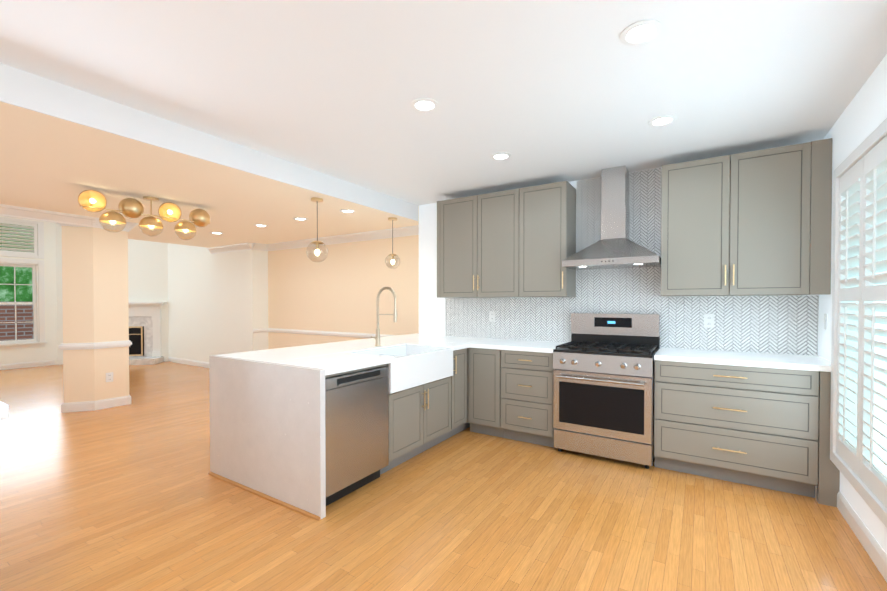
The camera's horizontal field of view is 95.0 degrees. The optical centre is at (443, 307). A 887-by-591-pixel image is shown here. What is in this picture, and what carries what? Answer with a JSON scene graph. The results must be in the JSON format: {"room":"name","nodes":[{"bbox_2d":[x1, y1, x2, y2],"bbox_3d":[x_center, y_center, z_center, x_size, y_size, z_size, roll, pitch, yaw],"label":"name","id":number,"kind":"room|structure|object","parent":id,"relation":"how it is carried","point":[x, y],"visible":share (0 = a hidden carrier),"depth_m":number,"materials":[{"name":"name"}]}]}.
{"room":"kitchen","nodes":[
{"label":"kitchen","id":0,"kind":"room"},
{"bbox_2d":[0,361,886,590],"bbox_3d":[-3.994,1.328,3.863,12.680,0.100,7.080,0,1,32],"label":"floor","id":1,"kind":"structure","parent":0,"point":[134,495],"depth_m":2.47,"materials":[{"name":"brown wood"}]},
{"bbox_2d":[128,302,166,364],"bbox_3d":[-7.016,0.544,8.743,1.720,1.340,0.449,0,1,-13],"label":"fireplace mantel","id":2,"kind":"object","parent":1,"relation":"on","point":[145,318],"visible":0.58,"depth_m":9.00,"materials":[{"name":"white"}]},
{"bbox_2d":[392,383,427,467],"bbox_3d":[-0.542,0.846,3.447,0.620,0.875,0.505,0,1,32],"label":"base cabinet","id":3,"kind":"object","parent":1,"relation":"on","point":[409,408],"depth_m":3.31,"materials":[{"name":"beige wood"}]},
{"bbox_2d":[212,335,451,366],"bbox_3d":[-0.829,0.379,4.042,0.710,0.040,2.482,0,1,32],"label":"countertop","id":4,"kind":"structure","parent":3,"relation":"on","point":[250,358],"depth_m":3.49,"materials":[{"name":"white stone"}]},
{"bbox_2d":[428,375,455,448],"bbox_3d":[-0.308,0.842,3.815,0.620,0.875,0.559,0,1,32],"label":"base cabinet","id":5,"kind":"object","parent":1,"relation":"on","point":[442,393],"depth_m":3.71,"materials":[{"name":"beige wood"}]},
{"bbox_2d":[456,351,463,433],"bbox_3d":[-0.121,0.838,4.110,0.620,0.875,0.352,0,1,32],"label":"base cabinet","id":6,"kind":"object","parent":1,"relation":"on","point":[459,354],"depth_m":3.98,"materials":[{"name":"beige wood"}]},
{"bbox_2d":[464,347,499,436],"bbox_3d":[0.536,0.836,4.245,0.385,0.875,0.672,0,1,32],"label":"base cabinet","id":7,"kind":"object","parent":1,"relation":"on","point":[481,364],"depth_m":4.02,"materials":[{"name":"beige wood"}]},
{"bbox_2d":[272,339,467,374],"bbox_3d":[-0.468,0.399,3.436,0.550,0.064,1.845,0,1,32],"label":"countertop","id":8,"kind":"structure","parent":7,"relation":"on","point":[343,361],"depth_m":2.84,"materials":[{"name":"white stone"}]},
{"bbox_2d":[325,366,388,505],"bbox_3d":[-0.828,0.865,2.961,0.616,0.850,0.607,0,1,32],"label":"dishwasher","id":9,"kind":"object","parent":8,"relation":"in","point":[356,401],"depth_m":2.77,"materials":[{"name":"silver metal"}]},
{"bbox_2d":[356,343,455,394],"bbox_3d":[-0.379,0.509,3.581,0.538,0.263,0.910,0,1,32],"label":"sink","id":10,"kind":"object","parent":8,"relation":"in","point":[415,365],"depth_m":3.51,"materials":[{"name":"white ceramic"}]},
{"bbox_2d":[500,347,554,447],"bbox_3d":[0.907,0.839,4.041,0.568,0.875,0.620,0,1,32],"label":"base cabinet","id":11,"kind":"object","parent":1,"relation":"on","point":[526,377],"depth_m":3.77,"materials":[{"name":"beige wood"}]},
{"bbox_2d":[432,337,570,350],"bbox_3d":[0.556,0.376,4.256,1.400,0.040,0.637,0,1,32],"label":"countertop","id":12,"kind":"structure","parent":11,"relation":"on","point":[513,345],"depth_m":4.08,"materials":[{"name":"white stone"}]},
{"bbox_2d":[553,313,659,468],"bbox_3d":[1.456,0.670,3.629,0.782,1.222,0.731,0,1,32],"label":"range","id":13,"kind":"object","parent":1,"relation":"on","point":[603,385],"visible":0.96,"depth_m":3.42,"materials":[{"name":"silver metal"}]},
{"bbox_2d":[654,359,823,504],"bbox_3d":[2.232,0.850,3.201,0.973,0.875,0.620,0,1,32],"label":"base cabinet","id":14,"kind":"object","parent":1,"relation":"on","point":[742,423],"depth_m":2.90,"materials":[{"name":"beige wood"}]},
{"bbox_2d":[654,348,830,370],"bbox_3d":[2.274,0.390,3.168,1.076,0.040,0.634,0,1,32],"label":"countertop","id":15,"kind":"structure","parent":14,"relation":"on","point":[817,363],"depth_m":3.04,"materials":[{"name":"white stone"}]},
{"bbox_2d":[0,0,886,553],"bbox_3d":[-4.030,-0.422,3.863,12.766,3.400,7.080,0,1,32],"label":"ceiling","id":16,"kind":"structure","parent":0,"point":[236,120],"depth_m":2.68,"materials":[{"name":"white paint"}]},
{"bbox_2d":[0,217,46,349],"bbox_3d":[-8.895,-0.478,7.753,0.190,2.610,1.900,0,1,32],"label":"window","id":17,"kind":"structure","parent":16,"relation":"in","point":[38,291],"depth_m":8.32,"materials":[{"name":"white wood"}]},
{"bbox_2d":[106,372,112,381],"bbox_3d":[-4.218,0.877,5.136,0.008,0.118,0.075,0,1,32],"label":"outlet","id":18,"kind":"object","parent":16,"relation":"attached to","point":[109,377],"visible":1,"depth_m":5.13,"materials":[{"name":"white plastic"}]},
{"bbox_2d":[78,190,209,239],"bbox_3d":[-2.900,-0.903,4.033,0.280,0.371,1.094,1,1,41],"label":"brass chandelier","id":19,"kind":"object","parent":16,"relation":"hanging from","point":[94,201],"visible":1,"depth_m":3.96,"materials":[{"name":"brown metal"}]},
{"bbox_2d":[254,224,267,226],"bbox_3d":[-2.444,-1.102,5.454,0.176,0.010,0.176,0,1,32],"label":"recessed light","id":20,"kind":"object","parent":16,"relation":"in","point":[260,225],"visible":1,"depth_m":5.45,"materials":[{"name":"white"}]},
{"bbox_2d":[293,217,307,220],"bbox_3d":[-1.768,-1.097,5.025,0.176,0.010,0.176,0,1,32],"label":"recessed light","id":21,"kind":"object","parent":16,"relation":"in","point":[300,218],"visible":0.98,"depth_m":5.00,"materials":[{"name":"white"}]},
{"bbox_2d":[306,197,327,261],"bbox_3d":[-1.264,-0.772,4.070,0.212,0.634,0.212,0,1,32],"label":"pendant light","id":22,"kind":"object","parent":16,"relation":"hanging from","point":[317,242],"visible":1,"depth_m":4.06,"materials":[{"name":"clear glass"}]},
{"bbox_2d":[340,209,354,212],"bbox_3d":[-1.084,-1.091,4.592,0.176,0.010,0.176,0,1,32],"label":"recessed light","id":23,"kind":"object","parent":16,"relation":"in","point":[347,211],"visible":1,"depth_m":4.59,"materials":[{"name":"white"}]},
{"bbox_2d":[386,217,399,268],"bbox_3d":[-0.625,-0.791,5.003,0.186,0.622,0.186,0,1,32],"label":"pendant light","id":24,"kind":"object","parent":16,"relation":"hanging from","point":[392,255],"visible":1,"depth_m":5.00,"materials":[{"name":"gold metal"}]},
{"bbox_2d":[411,98,438,111],"bbox_3d":[-0.116,-1.259,2.531,0.176,0.010,0.176,0,1,32],"label":"recessed light","id":25,"kind":"object","parent":16,"relation":"in","point":[425,105],"visible":1,"depth_m":2.52,"materials":[{"name":"white"}]},
{"bbox_2d":[0,204,886,581],"bbox_3d":[-3.994,0.096,3.847,12.400,2.365,6.800,0,1,32],"label":"trim","id":26,"kind":"structure","parent":16,"relation":"attached to","point":[870,544],"depth_m":5.13,"materials":[{"name":"white wood"}]},
{"bbox_2d":[437,188,524,297],"bbox_3d":[0.453,-0.660,4.475,1.039,1.090,0.351,0,1,32],"label":"upper cabinet","id":27,"kind":"object","parent":16,"relation":"attached to","point":[519,242],"depth_m":4.29,"materials":[{"name":"beige wood"}]},
{"bbox_2d":[490,152,510,159],"bbox_3d":[0.482,-1.271,3.418,0.176,0.010,0.176,0,1,32],"label":"recessed light","id":28,"kind":"object","parent":16,"relation":"in","point":[501,156],"visible":1,"depth_m":3.42,"materials":[{"name":"white"}]},
{"bbox_2d":[525,181,575,296],"bbox_3d":[1.029,-0.655,4.111,0.521,1.090,0.351,0,1,32],"label":"upper cabinet","id":29,"kind":"object","parent":16,"relation":"attached to","point":[550,209],"depth_m":3.93,"materials":[{"name":"beige wood"}]},
{"bbox_2d":[562,165,660,269],"bbox_3d":[1.540,-0.826,3.695,0.780,0.904,0.499,0,1,32],"label":"range hood","id":30,"kind":"object","parent":16,"relation":"attached to","point":[614,247],"visible":0.9,"depth_m":3.67,"materials":[{"name":"silver metal"}]},
{"bbox_2d":[445,168,818,355],"bbox_3d":[1.460,-0.462,4.049,3.408,1.640,0.002,0,1,32],"label":"tile backsplash","id":31,"kind":"structure","parent":16,"relation":"attached to","point":[777,324],"depth_m":3.79,"materials":[{"name":"white tile"}]},
{"bbox_2d":[489,311,494,321],"bbox_3d":[0.554,0.098,4.624,0.075,0.118,0.008,0,1,32],"label":"outlet","id":32,"kind":"object","parent":31,"relation":"attached to","point":[491,316],"visible":1,"depth_m":4.62,"materials":[{"name":"white plastic"}]},
{"bbox_2d":[704,314,713,327],"bbox_3d":[2.298,0.113,3.518,0.075,0.118,0.008,0,1,32],"label":"outlet","id":33,"kind":"object","parent":31,"relation":"attached to","point":[708,320],"visible":1,"depth_m":3.52,"materials":[{"name":"white plastic"}]},
{"bbox_2d":[620,19,661,45],"bbox_3d":[0.898,-1.250,1.852,0.176,0.010,0.176,0,1,32],"label":"recessed light","id":34,"kind":"object","parent":16,"relation":"in","point":[640,32],"visible":1,"depth_m":1.85,"materials":[{"name":"white plastic"}]},
{"bbox_2d":[648,115,676,126],"bbox_3d":[1.480,-1.262,2.750,0.176,0.010,0.176,0,1,32],"label":"recessed light","id":35,"kind":"object","parent":16,"relation":"in","point":[662,120],"visible":1,"depth_m":2.74,"materials":[{"name":"white"}]},
{"bbox_2d":[661,138,832,295],"bbox_3d":[2.348,-0.644,3.252,1.054,1.090,0.388,0,1,32],"label":"upper cabinet","id":36,"kind":"object","parent":16,"relation":"attached to","point":[755,223],"visible":1,"depth_m":3.08,"materials":[{"name":"grey wood"}]},
{"bbox_2d":[823,313,826,329],"bbox_3d":[2.779,0.100,2.962,0.011,0.118,0.075,0,1,32],"label":"light switch","id":37,"kind":"object","parent":16,"relation":"attached to","point":[825,322],"visible":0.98,"depth_m":2.95,"materials":[{"name":"white plastic"}]},
{"bbox_2d":[830,117,886,527],"bbox_3d":[2.071,0.061,1.765,0.186,1.870,1.940,0,1,32],"label":"window shutters","id":38,"kind":"object","parent":16,"relation":"attached to","point":[859,252],"visible":1,"depth_m":2.21,"materials":[{"name":"white wood"}]},
{"label":"outside","id":39,"kind":"structure","parent":0,"visible":0},
{"bbox_2d":[0,223,33,340],"bbox_3d":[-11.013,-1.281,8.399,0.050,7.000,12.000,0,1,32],"label":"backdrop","id":40,"kind":"structure","parent":39,"point":[23,275],"depth_m":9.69,"materials":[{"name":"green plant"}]},
{"bbox_2d":[873,259,886,473],"bbox_3d":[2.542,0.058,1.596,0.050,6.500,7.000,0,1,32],"label":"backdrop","id":41,"kind":"structure","parent":39,"point":[881,427],"depth_m":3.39,"materials":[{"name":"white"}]}
]}

